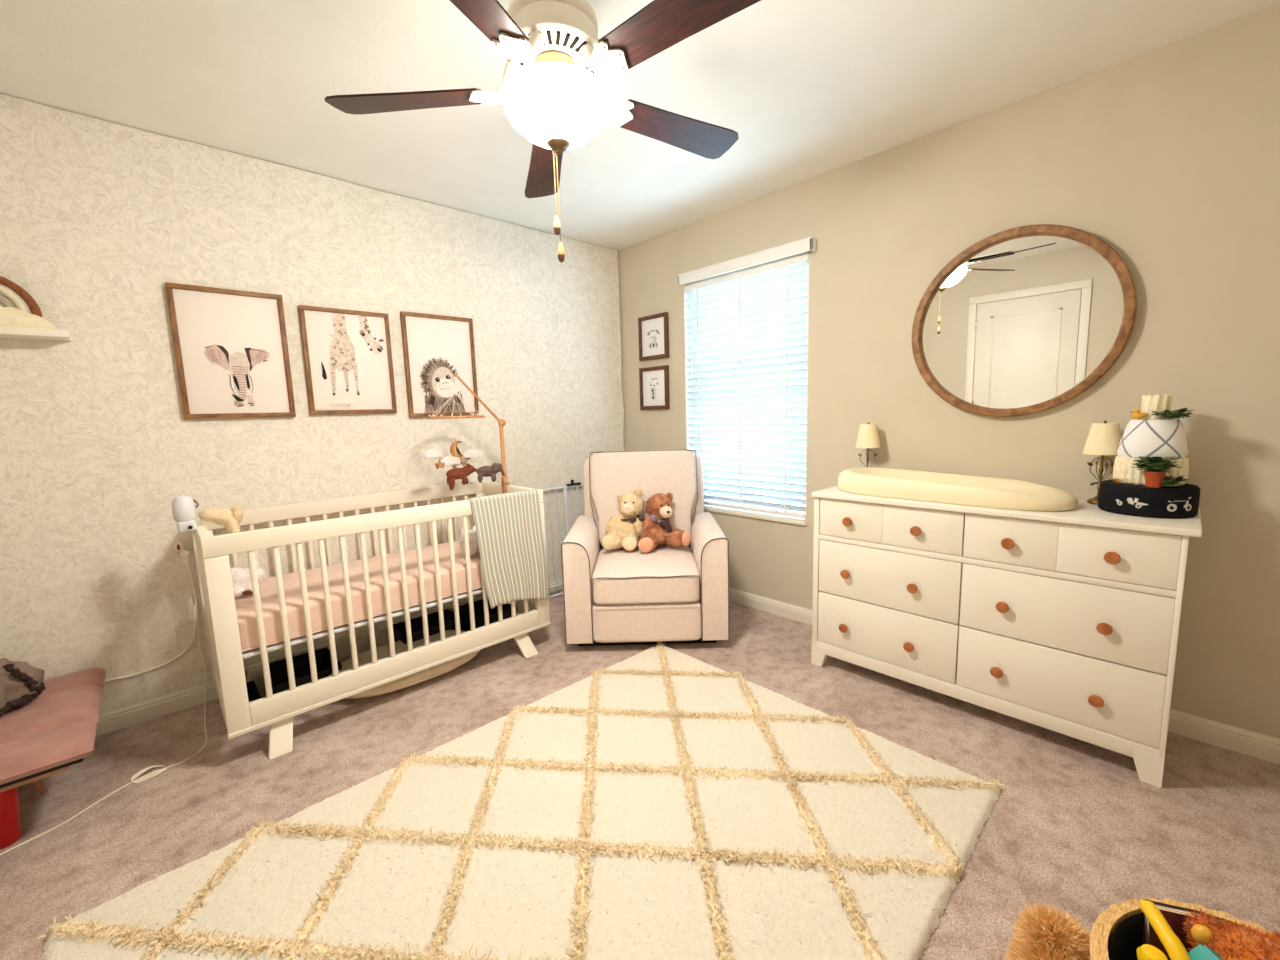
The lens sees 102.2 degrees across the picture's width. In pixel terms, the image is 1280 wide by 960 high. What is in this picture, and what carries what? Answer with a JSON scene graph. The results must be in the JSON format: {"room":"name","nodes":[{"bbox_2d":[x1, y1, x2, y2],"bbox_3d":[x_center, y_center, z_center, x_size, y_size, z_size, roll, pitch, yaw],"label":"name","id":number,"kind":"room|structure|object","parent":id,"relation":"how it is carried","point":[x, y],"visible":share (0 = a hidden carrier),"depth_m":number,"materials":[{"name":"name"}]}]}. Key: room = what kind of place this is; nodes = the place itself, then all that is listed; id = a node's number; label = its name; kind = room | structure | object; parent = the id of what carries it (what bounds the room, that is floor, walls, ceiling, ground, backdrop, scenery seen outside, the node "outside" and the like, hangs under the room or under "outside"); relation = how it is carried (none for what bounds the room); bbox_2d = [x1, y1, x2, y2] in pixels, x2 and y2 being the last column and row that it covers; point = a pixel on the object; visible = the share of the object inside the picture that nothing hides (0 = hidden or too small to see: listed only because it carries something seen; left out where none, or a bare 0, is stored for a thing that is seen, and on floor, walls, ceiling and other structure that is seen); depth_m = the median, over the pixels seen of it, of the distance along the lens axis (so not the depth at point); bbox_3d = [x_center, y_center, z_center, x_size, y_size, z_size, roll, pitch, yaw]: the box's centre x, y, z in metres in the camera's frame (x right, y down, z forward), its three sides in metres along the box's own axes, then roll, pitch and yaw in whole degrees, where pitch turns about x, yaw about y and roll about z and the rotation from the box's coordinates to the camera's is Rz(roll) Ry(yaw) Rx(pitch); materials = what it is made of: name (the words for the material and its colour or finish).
{"room":"bedroom","nodes":[
{"label":"bedroom","id":0,"kind":"room"},
{"bbox_2d":[0,93,624,450],"bbox_3d":[-1.420,-0.304,2.866,3.730,2.440,0.150,-9,10,-43],"label":"wall","id":1,"kind":"structure","parent":0,"point":[0,93],"depth_m":2.67,"materials":[{"name":"beige paint"}]},
{"bbox_2d":[0,94,623,713],"bbox_3d":[-1.366,-0.338,2.794,3.418,2.350,0.020,-9,10,-43],"label":"wallpaper","id":2,"kind":"object","parent":1,"relation":"attached to","point":[97,444],"visible":0.8,"depth_m":2.25},
{"bbox_2d":[0,326,71,340],"bbox_3d":[-2.314,-0.519,1.797,0.448,0.026,0.121,-9,10,-43],"label":"wall shelf","id":3,"kind":"object","parent":2,"relation":"attached to","point":[5,332],"visible":1,"depth_m":1.86,"materials":[{"name":"white paint"}]},
{"bbox_2d":[0,276,56,329],"bbox_3d":[-2.300,-0.631,1.788,0.360,0.196,0.055,-9,10,-43],"label":"ornament","id":4,"kind":"object","parent":3,"relation":"on","point":[10,316],"visible":0.99,"depth_m":1.85,"materials":[{"name":"white wood"}]},
{"bbox_2d":[104,604,195,682],"bbox_3d":[-2.192,0.715,2.112,0.600,0.260,0.010,-9,10,-43],"label":"cable cover","id":5,"kind":"object","parent":2,"relation":"attached to","point":[193,605],"visible":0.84,"depth_m":2.26,"materials":[{"name":"white plastic"}]},
{"bbox_2d":[174,542,189,556],"bbox_3d":[-1.990,0.303,2.247,0.048,0.066,0.034,-9,10,-43],"label":"plug adapter","id":6,"kind":"object","parent":2,"relation":"attached to","point":[178,546],"visible":1,"depth_m":2.24,"materials":[{"name":"white plastic"}]},
{"bbox_2d":[0,556,206,854],"bbox_3d":[-1.841,0.718,1.809,0.276,0.712,1.018,-2,7,0],"label":"power cord","id":7,"kind":"object","parent":6,"relation":"attached to","point":[156,772],"visible":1,"depth_m":1.88,"materials":[{"name":"white plastic"}]},
{"bbox_2d":[165,282,295,418],"bbox_3d":[-1.822,-0.564,2.325,0.407,0.565,0.022,-9,10,-43],"label":"picture","id":8,"kind":"object","parent":2,"relation":"attached to","point":[231,351],"visible":1,"depth_m":2.31,"materials":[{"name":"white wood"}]},
{"bbox_2d":[298,305,396,414],"bbox_3d":[-1.482,-0.602,2.646,0.405,0.521,0.022,-9,10,-43],"label":"picture","id":9,"kind":"object","parent":2,"relation":"attached to","point":[348,362],"visible":1,"depth_m":2.63,"materials":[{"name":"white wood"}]},
{"bbox_2d":[400,311,478,416],"bbox_3d":[-1.139,-0.652,2.969,0.408,0.570,0.022,-9,10,-43],"label":"picture","id":10,"kind":"object","parent":2,"relation":"attached to","point":[436,348],"visible":0.93,"depth_m":2.95,"materials":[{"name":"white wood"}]},
{"bbox_2d":[95,579,562,736],"bbox_3d":[-1.329,0.869,2.960,3.430,0.085,0.014,-9,10,-43],"label":"baseboard","id":11,"kind":"structure","parent":1,"relation":"attached to","point":[136,713],"depth_m":2.27,"materials":[{"name":"paint"}]},
{"bbox_2d":[0,0,1279,249],"bbox_3d":[-0.183,-1.426,1.367,3.730,0.100,3.850,-9,10,-43],"label":"ceiling","id":12,"kind":"structure","parent":0,"point":[808,89],"depth_m":1.85,"materials":[{"name":"paint"}]},
{"bbox_2d":[325,0,760,262],"bbox_3d":[-0.202,-1.016,1.479,1.269,0.742,1.254,-9,10,-43],"label":"ceiling fan","id":13,"kind":"object","parent":12,"relation":"hanging from","point":[550,90],"visible":1,"depth_m":1.38,"materials":[{"name":"brown wood"}]},
{"bbox_2d":[0,591,1279,959],"bbox_3d":[-0.108,1.091,1.697,3.730,0.100,3.850,-9,10,-43],"label":"floor","id":14,"kind":"structure","parent":0,"point":[1073,826],"depth_m":1.72,"materials":[{"name":"beige carpet"}]},
{"bbox_2d":[0,667,105,849],"bbox_3d":[-2.104,0.943,1.685,0.507,0.313,0.706,-9,10,-43],"label":"bench","id":15,"kind":"object","parent":14,"relation":"on","point":[41,738],"visible":0.88,"depth_m":1.63,"materials":[{"name":"pink fabric"}]},
{"bbox_2d":[0,658,45,715],"bbox_3d":[-2.266,0.701,1.735,0.356,0.168,0.352,-9,10,-43],"label":"folded garment","id":16,"kind":"object","parent":15,"relation":"on","point":[20,682],"visible":1,"depth_m":1.77,"materials":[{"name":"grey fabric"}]},
{"bbox_2d":[0,667,105,784],"bbox_3d":[-2.106,0.818,1.671,0.501,0.062,0.706,-9,10,-43],"label":"seat cushion","id":17,"kind":"object","parent":15,"relation":"on","point":[56,730],"depth_m":1.66,"materials":[{"name":"pink fabric"}]},
{"bbox_2d":[246,681,260,701],"bbox_3d":[-1.730,0.971,2.264,0.096,0.084,0.206,-9,10,-43],"label":"storage bin","id":18,"kind":"object","parent":14,"relation":"on","point":[253,693],"visible":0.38,"depth_m":2.34,"materials":[{"name":"black fabric"}]},
{"bbox_2d":[269,647,341,693],"bbox_3d":[-1.597,0.930,2.450,0.271,0.109,0.276,-9,10,-43],"label":"storage bin","id":19,"kind":"object","parent":14,"relation":"on","point":[278,671],"visible":0.59,"depth_m":2.51,"materials":[{"name":"black fabric"}]},
{"bbox_2d":[191,480,550,759],"bbox_3d":[-1.213,0.530,2.530,1.388,0.860,0.707,-9,10,-43],"label":"crib","id":20,"kind":"object","parent":14,"relation":"on","point":[228,662],"visible":0.66,"depth_m":2.20,"materials":[{"name":"white wood"}]},
{"bbox_2d":[172,496,198,532],"bbox_3d":[-1.738,0.129,1.974,0.074,0.140,0.070,2,8,25],"label":"monitor","id":21,"kind":"object","parent":20,"relation":"attached to","point":[183,507],"visible":0.98,"depth_m":1.95,"materials":[{"name":"white plastic"}]},
{"bbox_2d":[198,505,243,533],"bbox_3d":[-1.696,0.173,2.098,0.147,0.139,0.115,-9,10,-43],"label":"plush toy","id":22,"kind":"object","parent":20,"relation":"on","point":[230,518],"visible":0.93,"depth_m":2.08,"materials":[{"name":"beige fabric"}]},
{"bbox_2d":[235,540,481,651],"bbox_3d":[-1.228,0.490,2.539,1.304,0.141,0.580,-9,10,-43],"label":"mattress","id":23,"kind":"object","parent":20,"relation":"on","point":[245,607],"visible":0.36,"depth_m":2.26,"materials":[{"name":"pink fabric"}]},
{"bbox_2d":[230,562,266,597],"bbox_3d":[-1.678,0.417,2.171,0.183,0.128,0.175,-9,10,-43],"label":"plush toy","id":24,"kind":"object","parent":23,"relation":"on","point":[241,577],"visible":0.5,"depth_m":2.14,"materials":[{"name":"white fabric"}]},
{"bbox_2d":[459,525,479,555],"bbox_3d":[-0.863,0.316,2.683,0.169,0.150,0.166,-9,10,-43],"label":"plush toy","id":25,"kind":"object","parent":23,"relation":"on","point":[473,541],"visible":0.53,"depth_m":2.63,"materials":[{"name":"white fabric"}]},
{"bbox_2d":[423,373,509,493],"bbox_3d":[-0.918,-0.221,2.739,0.427,0.679,0.283,-4,8,-16],"label":"mobile","id":26,"kind":"object","parent":20,"relation":"attached to","point":[453,474],"visible":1,"depth_m":2.72,"materials":[{"name":"brown wood"}]},
{"bbox_2d":[466,489,547,608],"bbox_3d":[-0.658,0.366,2.620,0.395,0.600,0.070,-9,10,-43],"label":"striped blanket","id":27,"kind":"object","parent":20,"relation":"hanging from","point":[509,529],"visible":1,"depth_m":2.60,"materials":[{"name":"white fabric"}]},
{"bbox_2d":[329,630,479,698],"bbox_3d":[-1.156,0.907,2.584,0.736,0.084,0.486,-9,10,-43],"label":"floor cushion","id":28,"kind":"object","parent":14,"relation":"on","point":[383,651],"visible":0.36,"depth_m":2.49,"materials":[{"name":"beige fabric"}]},
{"bbox_2d":[393,609,462,643],"bbox_3d":[-1.185,0.851,2.884,0.326,0.129,0.206,-9,10,-43],"label":"storage bin","id":29,"kind":"object","parent":14,"relation":"on","point":[399,629],"visible":0.57,"depth_m":2.88,"materials":[{"name":"black fabric"}]},
{"bbox_2d":[459,599,516,630],"bbox_3d":[-0.891,0.814,3.022,0.226,0.149,0.286,-9,10,-43],"label":"storage bin","id":30,"kind":"object","parent":14,"relation":"on","point":[478,605],"visible":0.38,"depth_m":3.01,"materials":[{"name":"black fabric"}]},
{"bbox_2d":[35,641,1004,959],"bbox_3d":[-0.160,1.052,1.482,2.220,0.049,1.571,-9,10,-43],"label":"area rug","id":31,"kind":"object","parent":14,"relation":"on","point":[663,802],"visible":1,"depth_m":1.46,"materials":[{"name":"white carpet"}]},
{"bbox_2d":[541,480,583,598],"bbox_3d":[-0.453,0.391,3.684,0.530,0.790,0.063,-9,10,-43],"label":"baby gate","id":32,"kind":"object","parent":14,"relation":"on","point":[564,487],"visible":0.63,"depth_m":3.58,"materials":[{"name":"white metal"}]},
{"bbox_2d":[561,449,729,645],"bbox_3d":[0.029,0.348,3.063,0.858,1.011,0.892,-2,7,1],"label":"recliner","id":33,"kind":"object","parent":14,"relation":"on","point":[668,594],"visible":0.88,"depth_m":2.70,"materials":[{"name":"fabric"}]},
{"bbox_2d":[602,489,645,550],"bbox_3d":[-0.093,0.238,3.069,0.260,0.367,0.238,-2,7,1],"label":"teddy bear","id":34,"kind":"object","parent":33,"relation":"on","point":[624,530],"visible":0.98,"depth_m":3.04},
{"bbox_2d":[592,546,699,603],"bbox_3d":[0.033,0.517,2.943,0.562,0.177,0.600,-2,7,1],"label":"seat cushion","id":35,"kind":"object","parent":33,"relation":"on","point":[662,574],"depth_m":2.66,"materials":[{"name":"fabric"}]},
{"bbox_2d":[638,493,690,551],"bbox_3d":[0.143,0.245,3.053,0.310,0.335,0.273,-2,7,1],"label":"teddy bear","id":36,"kind":"object","parent":33,"relation":"on","point":[657,529],"visible":1,"depth_m":3.02},
{"bbox_2d":[811,486,1201,787],"bbox_3d":[1.399,0.503,2.175,0.457,0.854,1.244,-9,10,-43],"label":"dresser","id":37,"kind":"object","parent":14,"relation":"on","point":[1067,622],"visible":0.98,"depth_m":1.90,"materials":[{"name":"white paint"}]},
{"bbox_2d":[856,422,880,466],"bbox_3d":[1.135,-0.131,2.574,0.116,0.314,0.116,-9,10,-43],"label":"table lamp","id":38,"kind":"object","parent":37,"relation":"on","point":[868,436],"visible":0.75,"depth_m":2.53,"materials":[{"name":"white fabric"}]},
{"bbox_2d":[838,467,1077,510],"bbox_3d":[1.290,0.022,2.197,0.352,0.096,0.880,-9,10,-43],"label":"changing pad","id":39,"kind":"object","parent":37,"relation":"on","point":[978,491],"visible":1,"depth_m":2.11,"materials":[{"name":"beige plastic"}]},
{"bbox_2d":[1082,420,1120,504],"bbox_3d":[1.735,-0.066,1.941,0.116,0.314,0.116,-9,10,-43],"label":"table lamp","id":40,"kind":"object","parent":37,"relation":"on","point":[1104,438],"visible":0.77,"depth_m":1.91,"materials":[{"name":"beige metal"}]},
{"bbox_2d":[1098,480,1199,518],"bbox_3d":[1.756,0.061,1.792,0.251,0.098,0.250,-9,10,-43],"label":"gift box","id":41,"kind":"object","parent":37,"relation":"on","point":[1182,501],"visible":0.92,"depth_m":1.70,"materials":[{"name":"black cardboard"}]},
{"bbox_2d":[1116,498,1147,507],"bbox_3d":[1.649,0.075,1.734,0.007,0.035,0.082,-6,8,-28],"label":"print","id":42,"kind":"object","parent":41,"relation":"attached to","point":[1120,502],"depth_m":1.73},
{"bbox_2d":[1107,394,1191,485],"bbox_3d":[1.748,-0.139,1.767,0.230,0.303,0.200,-9,10,-43],"label":"cake","id":43,"kind":"object","parent":41,"relation":"on","point":[1153,435],"visible":0.9,"depth_m":1.73,"materials":[{"name":"white fabric"}]},
{"bbox_2d":[1131,409,1147,418],"bbox_3d":[1.707,-0.227,1.768,0.025,0.036,0.047,-9,10,-43],"label":"rubber duck","id":44,"kind":"object","parent":43,"relation":"on","point":[1137,414],"visible":1,"depth_m":1.76},
{"bbox_2d":[1133,456,1182,487],"bbox_3d":[1.700,-0.029,1.702,0.122,0.104,0.114,-1,8,8],"label":"potted plant","id":45,"kind":"object","parent":41,"relation":"on","point":[1154,474],"visible":1,"depth_m":1.69,"materials":[{"name":"green plant"}]},
{"bbox_2d":[1167,497,1190,511],"bbox_3d":[1.746,0.079,1.670,0.074,0.048,0.005,-1,7,5],"label":"print","id":46,"kind":"object","parent":41,"relation":"attached to","point":[1174,504],"depth_m":1.67},
{"bbox_2d":[1003,901,1090,959],"bbox_3d":[0.782,0.984,0.997,0.199,0.301,0.178,-9,10,-43],"label":"plush toy","id":47,"kind":"object","parent":14,"relation":"on","point":[1042,934],"visible":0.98,"depth_m":0.99,"materials":[{"name":"orange fur"}]},
{"bbox_2d":[1090,897,1275,959],"bbox_3d":[1.002,0.986,0.813,0.462,0.270,0.462,-9,10,-43],"label":"basket","id":48,"kind":"object","parent":14,"relation":"on","point":[1116,934],"visible":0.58,"depth_m":0.99,"materials":[{"name":"wicker"}]},
{"bbox_2d":[1136,899,1190,959],"bbox_3d":[0.918,0.935,0.907,0.071,0.275,0.190,0,8,11],"label":"strap","id":49,"kind":"object","parent":48,"relation":"in","point":[1174,947],"visible":1,"depth_m":0.91,"materials":[{"name":"yellow plastic"}]},
{"bbox_2d":[1141,899,1202,959],"bbox_3d":[1.010,0.909,0.969,0.095,0.196,0.066,1,8,18],"label":"book","id":50,"kind":"object","parent":48,"relation":"in","point":[1174,915],"visible":0.3,"depth_m":0.97,"materials":[{"name":"red paper"}]},
{"bbox_2d":[1188,944,1222,959],"bbox_3d":[0.976,0.914,0.885,0.070,0.228,0.044,-1,7,3],"label":"block","id":51,"kind":"object","parent":48,"relation":"in","point":[1200,952],"visible":1,"depth_m":0.88,"materials":[{"name":"teal plastic"}]},
{"bbox_2d":[1182,907,1279,959],"bbox_3d":[1.054,0.920,0.841,0.233,0.295,0.260,-9,10,-43],"label":"plush toy","id":52,"kind":"object","parent":48,"relation":"in","point":[1231,941],"visible":0.91,"depth_m":0.89,"materials":[{"name":"orange fur"}]},
{"bbox_2d":[618,3,1279,738],"bbox_3d":[1.202,-0.360,2.696,0.150,2.440,3.700,-9,10,-43],"label":"wall","id":53,"kind":"structure","parent":0,"point":[1168,155],"depth_m":1.95,"materials":[{"name":"beige paint"}]},
{"bbox_2d":[638,312,668,360],"bbox_3d":[0.094,-1.005,3.641,0.024,0.303,0.280,-9,10,-43],"label":"picture","id":54,"kind":"object","parent":53,"relation":"attached to","point":[653,330],"visible":1,"depth_m":3.63,"materials":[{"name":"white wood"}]},
{"bbox_2d":[641,317,663,356],"bbox_3d":[0.097,-1.006,3.644,0.013,0.272,0.249,-9,10,-43],"label":"print","id":55,"kind":"object","parent":54,"relation":"attached to","point":[652,328],"depth_m":3.64,"materials":[{"name":"paper"}]},
{"bbox_2d":[639,365,669,409],"bbox_3d":[0.101,-0.655,3.692,0.024,0.300,0.278,-9,10,-43],"label":"picture","id":56,"kind":"object","parent":53,"relation":"attached to","point":[653,381],"visible":1,"depth_m":3.68,"materials":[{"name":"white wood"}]},
{"bbox_2d":[643,369,664,405],"bbox_3d":[0.103,-0.656,3.694,0.012,0.269,0.247,-9,10,-43],"label":"print","id":57,"kind":"object","parent":56,"relation":"attached to","point":[653,379],"depth_m":3.69,"materials":[{"name":"paper"}]},
{"bbox_2d":[683,251,809,520],"bbox_3d":[0.650,-0.530,3.212,0.090,1.475,0.900,-9,10,-43],"label":"trim","id":58,"kind":"structure","parent":53,"relation":"attached to","point":[685,295],"depth_m":3.44,"materials":[{"name":"paint"}]},
{"bbox_2d":[694,384,806,512],"bbox_3d":[0.696,-0.537,3.255,0.055,1.475,0.900,-9,10,-43],"label":"window","id":59,"kind":"structure","parent":53,"relation":"in","point":[694,384],"depth_m":3.41,"materials":[{"name":"plastic"}]},
{"bbox_2d":[678,237,816,517],"bbox_3d":[0.630,-0.557,3.155,0.110,1.510,0.940,-9,10,-43],"label":"window blind","id":60,"kind":"object","parent":59,"relation":"attached to","point":[755,316],"visible":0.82,"depth_m":3.13,"materials":[{"name":"white plastic"}]},
{"bbox_2d":[704,505,806,525],"bbox_3d":[0.669,0.210,3.306,0.118,0.024,0.908,-9,10,-43],"label":"window sill","id":61,"kind":"structure","parent":53,"relation":"attached to","point":[765,516],"depth_m":3.19,"materials":[{"name":"paint"}]},
{"bbox_2d":[729,588,1279,764],"bbox_3d":[1.126,0.811,2.847,0.014,0.085,3.550,-9,10,-43],"label":"baseboard","id":62,"kind":"structure","parent":53,"relation":"attached to","point":[1253,744],"depth_m":1.88,"materials":[{"name":"paint"}]},
{"bbox_2d":[912,224,1136,416],"bbox_3d":[1.537,-0.643,2.145,0.037,0.758,0.758,-10,11,-43],"label":"wall mirror","id":63,"kind":"object","parent":53,"relation":"attached to","point":[1024,320],"visible":1,"depth_m":2.11,"materials":[{"name":"brown wood"}]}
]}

